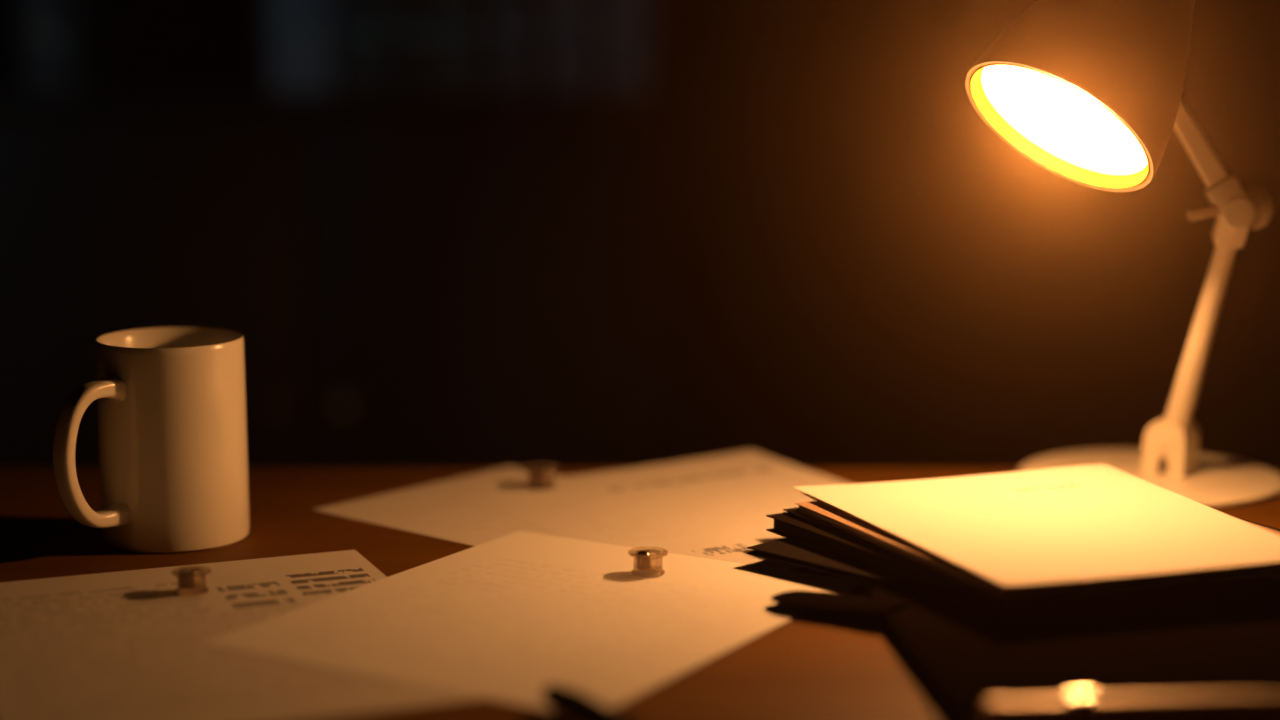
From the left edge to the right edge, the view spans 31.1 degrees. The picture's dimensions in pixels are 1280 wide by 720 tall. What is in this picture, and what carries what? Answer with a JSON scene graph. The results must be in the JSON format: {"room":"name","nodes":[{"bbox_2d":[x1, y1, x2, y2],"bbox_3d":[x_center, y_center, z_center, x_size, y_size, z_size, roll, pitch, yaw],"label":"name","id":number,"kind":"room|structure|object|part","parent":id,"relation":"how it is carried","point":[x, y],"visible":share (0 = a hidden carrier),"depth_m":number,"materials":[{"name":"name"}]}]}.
{"room":"home office","nodes":[
{"label":"home office","id":0,"kind":"room"},
{"bbox_2d":[682,0,1279,466],"bbox_3d":[0.000,-0.748,3.070,4.600,2.600,0.100,0,9,0],"label":"wall","id":1,"kind":"structure","parent":0,"point":[873,275],"depth_m":3.12,"materials":[{"name":"paint"}]},
{"bbox_3d":[0.000,0.935,1.113,4.600,0.100,4.500,0,9,0],"label":"floor","id":2,"kind":"structure","parent":0,"visible":0},
{"bbox_2d":[0,0,682,466],"bbox_3d":[-0.398,-0.384,2.851,0.895,1.950,0.408,0,9,0],"label":"bookcase","id":3,"kind":"object","parent":2,"relation":"on","point":[484,278],"visible":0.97,"depth_m":2.72,"materials":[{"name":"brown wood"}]},
{"bbox_3d":[-0.833,-0.385,2.860,0.024,1.950,0.390,0,9,0],"label":"panel","id":4,"kind":"part","parent":3,"relation":"part of","materials":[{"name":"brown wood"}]},
{"bbox_2d":[16,0,128,92],"bbox_3d":[-0.696,-0.489,2.817,0.068,0.310,0.282,0,9,0],"label":"ring binder","id":5,"kind":"object","parent":3,"relation":"on","point":[65,46],"visible":1,"depth_m":2.70,"materials":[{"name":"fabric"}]},
{"bbox_3d":[-0.609,0.132,2.766,0.416,0.839,0.020,0,9,0],"label":"door","id":6,"kind":"part","parent":3,"relation":"part of","materials":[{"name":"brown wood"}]},
{"bbox_3d":[-0.438,0.058,2.730,0.026,0.026,0.028,0,9,0],"label":"knob","id":7,"kind":"part","parent":3,"relation":"part of","materials":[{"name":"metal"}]},
{"bbox_2d":[267,0,336,92],"bbox_3d":[-0.398,-0.489,2.817,0.076,0.310,0.282,0,9,0],"label":"book","id":8,"kind":"object","parent":3,"relation":"on","point":[301,34],"visible":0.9,"depth_m":2.70,"materials":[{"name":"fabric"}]},
{"bbox_3d":[-0.398,-0.330,2.874,0.847,0.022,0.380,0,9,0],"label":"shelf","id":9,"kind":"part","parent":3,"relation":"part of","materials":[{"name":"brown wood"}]},
{"bbox_3d":[-0.358,0.058,2.730,0.026,0.026,0.028,0,9,0],"label":"knob","id":10,"kind":"part","parent":3,"relation":"part of","materials":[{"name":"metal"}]},
{"bbox_2d":[335,0,399,92],"bbox_3d":[-0.322,-0.489,2.817,0.070,0.310,0.282,0,9,0],"label":"book","id":11,"kind":"object","parent":3,"relation":"on","point":[367,31],"visible":0.88,"depth_m":2.70,"materials":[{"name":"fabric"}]},
{"bbox_3d":[-0.186,0.132,2.766,0.416,0.839,0.020,0,9,0],"label":"door","id":12,"kind":"part","parent":3,"relation":"part of","materials":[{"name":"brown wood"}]},
{"bbox_2d":[489,0,544,92],"bbox_3d":[-0.150,-0.489,2.817,0.053,0.310,0.282,0,9,0],"label":"book","id":13,"kind":"object","parent":3,"relation":"on","point":[517,27],"visible":1,"depth_m":2.70,"materials":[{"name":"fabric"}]},
{"bbox_2d":[546,0,596,92],"bbox_3d":[-0.083,-0.489,2.817,0.054,0.310,0.282,0,9,0],"label":"book","id":14,"kind":"object","parent":3,"relation":"on","point":[570,24],"visible":1,"depth_m":2.70,"materials":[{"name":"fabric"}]},
{"bbox_2d":[602,0,649,92],"bbox_3d":[-0.016,-0.489,2.817,0.056,0.310,0.282,0,9,0],"label":"book","id":15,"kind":"object","parent":3,"relation":"on","point":[625,23],"visible":1,"depth_m":2.70,"materials":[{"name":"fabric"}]},
{"bbox_3d":[0.038,-0.385,2.860,0.024,1.950,0.390,0,9,0],"label":"panel","id":16,"kind":"part","parent":3,"relation":"part of","materials":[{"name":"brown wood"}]},
{"bbox_2d":[0,467,1279,719],"bbox_3d":[-0.025,0.503,1.122,1.650,0.750,0.816,0,9,0],"label":"desk","id":17,"kind":"object","parent":2,"relation":"on","point":[817,664],"visible":0.16,"depth_m":1.22,"materials":[{"name":"brown wood"}]},
{"bbox_2d":[53,327,249,553],"bbox_3d":[-0.260,0.046,1.250,0.080,0.112,0.115,2,9,9],"label":"mug","id":18,"kind":"object","parent":17,"relation":"on","point":[172,415],"visible":1,"depth_m":1.23,"materials":[{"name":"ceramic"}]},
{"bbox_3d":[-0.290,0.051,1.220,0.016,0.082,0.046,6,11,35],"label":"handle","id":19,"kind":"part","parent":18,"relation":"part of","materials":[{"name":"ceramic"}]},
{"bbox_2d":[0,550,484,719],"bbox_3d":[-0.202,0.130,1.078,0.216,0.001,0.279,-4,10,-22],"label":"paper sheet","id":20,"kind":"object","parent":17,"relation":"on","point":[121,645],"visible":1,"depth_m":1.05,"materials":[{"name":"white paper"}]},
{"bbox_2d":[171,565,211,595],"bbox_3d":[-0.225,0.111,1.156,0.020,0.012,0.020,-3,10,-17],"label":"pin","id":21,"kind":"object","parent":20,"relation":"on","point":[191,580],"visible":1,"depth_m":1.15,"materials":[{"name":"clear plastic"}]},
{"bbox_2d":[312,466,564,545],"bbox_3d":[-0.032,0.092,1.312,0.279,0.001,0.165,8,12,41],"label":"paper sheet","id":22,"kind":"object","parent":17,"relation":"on","point":[433,509],"visible":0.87,"depth_m":1.33,"materials":[{"name":"white paper"}]},
{"bbox_2d":[201,531,866,711],"bbox_3d":[-0.044,0.122,1.122,0.216,0.001,0.262,6,11,31],"label":"paper sheet","id":23,"kind":"object","parent":17,"relation":"on","point":[511,617],"visible":0.94,"depth_m":1.10,"materials":[{"name":"white paper"}]},
{"bbox_2d":[628,547,667,577],"bbox_3d":[0.004,0.105,1.190,0.021,0.012,0.021,0,9,0],"label":"pin","id":24,"kind":"object","parent":23,"relation":"on","point":[647,561],"visible":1,"depth_m":1.18,"materials":[{"name":"clear plastic"}]},
{"bbox_2d":[542,684,632,719],"bbox_3d":[-0.004,0.148,0.917,0.013,0.013,0.125,-6,11,-33],"label":"marker","id":25,"kind":"object","parent":17,"relation":"on","point":[571,704],"visible":1,"depth_m":0.94,"materials":[{"name":"black plastic"}]},
{"bbox_2d":[452,450,847,569],"bbox_3d":[0.045,0.087,1.334,0.216,0.003,0.262,-5,11,-30],"label":"paper sheet","id":26,"kind":"object","parent":17,"relation":"on","point":[717,507],"visible":0.7,"depth_m":1.35,"materials":[{"name":"white paper"}]},
{"bbox_2d":[523,463,558,489],"bbox_3d":[-0.060,0.071,1.398,0.022,0.013,0.022,9,13,44],"label":"pin","id":27,"kind":"object","parent":26,"relation":"on","point":[540,476],"visible":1,"depth_m":1.39,"materials":[{"name":"clear plastic"}]},
{"bbox_2d":[747,538,988,611],"bbox_3d":[0.195,0.096,1.228,0.230,0.004,0.161,-9,13,-43],"label":"document folder","id":28,"kind":"object","parent":17,"relation":"on","point":[785,550],"visible":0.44,"depth_m":1.17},
{"bbox_2d":[766,513,1279,615],"bbox_3d":[0.211,0.093,1.210,0.215,0.009,0.198,-5,11,-30],"label":"document folder","id":29,"kind":"object","parent":28,"relation":"on","point":[787,526],"visible":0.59,"depth_m":1.13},
{"bbox_2d":[783,507,1137,598],"bbox_3d":[0.212,0.089,1.201,0.200,0.002,0.200,-5,10,-27],"label":"document folder","id":30,"kind":"object","parent":29,"relation":"on","point":[792,512],"visible":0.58,"depth_m":1.16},
{"bbox_2d":[795,501,1279,596],"bbox_3d":[0.212,0.087,1.191,0.192,0.004,0.198,-4,10,-25],"label":"document folder","id":31,"kind":"object","parent":30,"relation":"on","point":[817,510],"visible":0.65,"depth_m":1.15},
{"bbox_2d":[801,493,1279,589],"bbox_3d":[0.211,0.085,1.185,0.187,0.001,0.224,-3,10,-18],"label":"paper sheet","id":32,"kind":"object","parent":31,"relation":"on","point":[1272,564],"visible":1,"depth_m":1.09,"materials":[{"name":"white paper"}]},
{"bbox_2d":[794,464,1279,585],"bbox_3d":[0.208,0.082,1.185,0.190,0.002,0.225,-3,10,-17],"label":"paper sheet","id":33,"kind":"object","parent":32,"relation":"on","point":[1085,522],"visible":1,"depth_m":1.18,"materials":[{"name":"white paper"}]},
{"bbox_2d":[770,579,1279,719],"bbox_3d":[0.227,0.131,1.036,0.309,0.008,0.245,-1,9,-5],"label":"portfolio","id":34,"kind":"object","parent":17,"relation":"on","point":[1205,636],"visible":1,"depth_m":1.04,"materials":[{"name":"black leather"}]},
{"bbox_2d":[983,690,1279,719],"bbox_3d":[0.205,0.140,0.920,0.138,0.018,0.018,-1,9,-6],"label":"pen","id":35,"kind":"object","parent":34,"relation":"on","point":[1083,705],"visible":1,"depth_m":0.91,"materials":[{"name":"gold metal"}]},
{"bbox_2d":[965,0,1279,508],"bbox_3d":[0.281,-0.088,1.329,0.162,0.350,0.308,5,10,28],"label":"desk lamp","id":36,"kind":"object","parent":17,"relation":"on","point":[1090,92],"visible":0.98,"depth_m":1.23,"materials":[{"name":"beige metal"}]},
{"bbox_3d":[0.224,-0.125,1.231,0.026,0.026,0.026,0,9,0],"label":"bulb","id":37,"kind":"part","parent":36,"relation":"part of","materials":[{"name":"white glass"}]},
{"bbox_2d":[981,65,1147,174],"bbox_3d":[0.228,-0.130,1.233,0.086,0.065,0.095,0,9,0],"label":"diffuser","id":38,"kind":"object","parent":36,"relation":"attached to","point":[1066,119],"depth_m":1.22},
{"bbox_3d":[0.247,-0.169,1.233,0.142,0.160,0.125,0,9,0],"label":"lamp shade","id":39,"kind":"part","parent":36,"relation":"part of","materials":[{"name":"brown metal"}]},
{"bbox_3d":[0.308,-0.140,1.312,0.066,0.096,0.010,2,9,12],"label":"arm","id":40,"kind":"part","parent":36,"relation":"part of","materials":[{"name":"beige metal"}]},
{"bbox_3d":[0.333,-0.017,1.363,0.016,0.155,0.090,-2,9,-9],"label":"arm","id":41,"kind":"part","parent":36,"relation":"part of","materials":[{"name":"beige metal"}]},
{"bbox_3d":[0.322,-0.084,1.311,0.018,0.009,0.008,0,9,0],"label":"wing lever","id":42,"kind":"part","parent":36,"relation":"part of","materials":[{"name":"plastic"}]},
{"bbox_3d":[0.351,-0.087,1.321,0.015,0.025,0.026,-5,10,-28],"label":"elbow knob","id":43,"kind":"part","parent":36,"relation":"part of","materials":[{"name":"plastic"}]}
]}

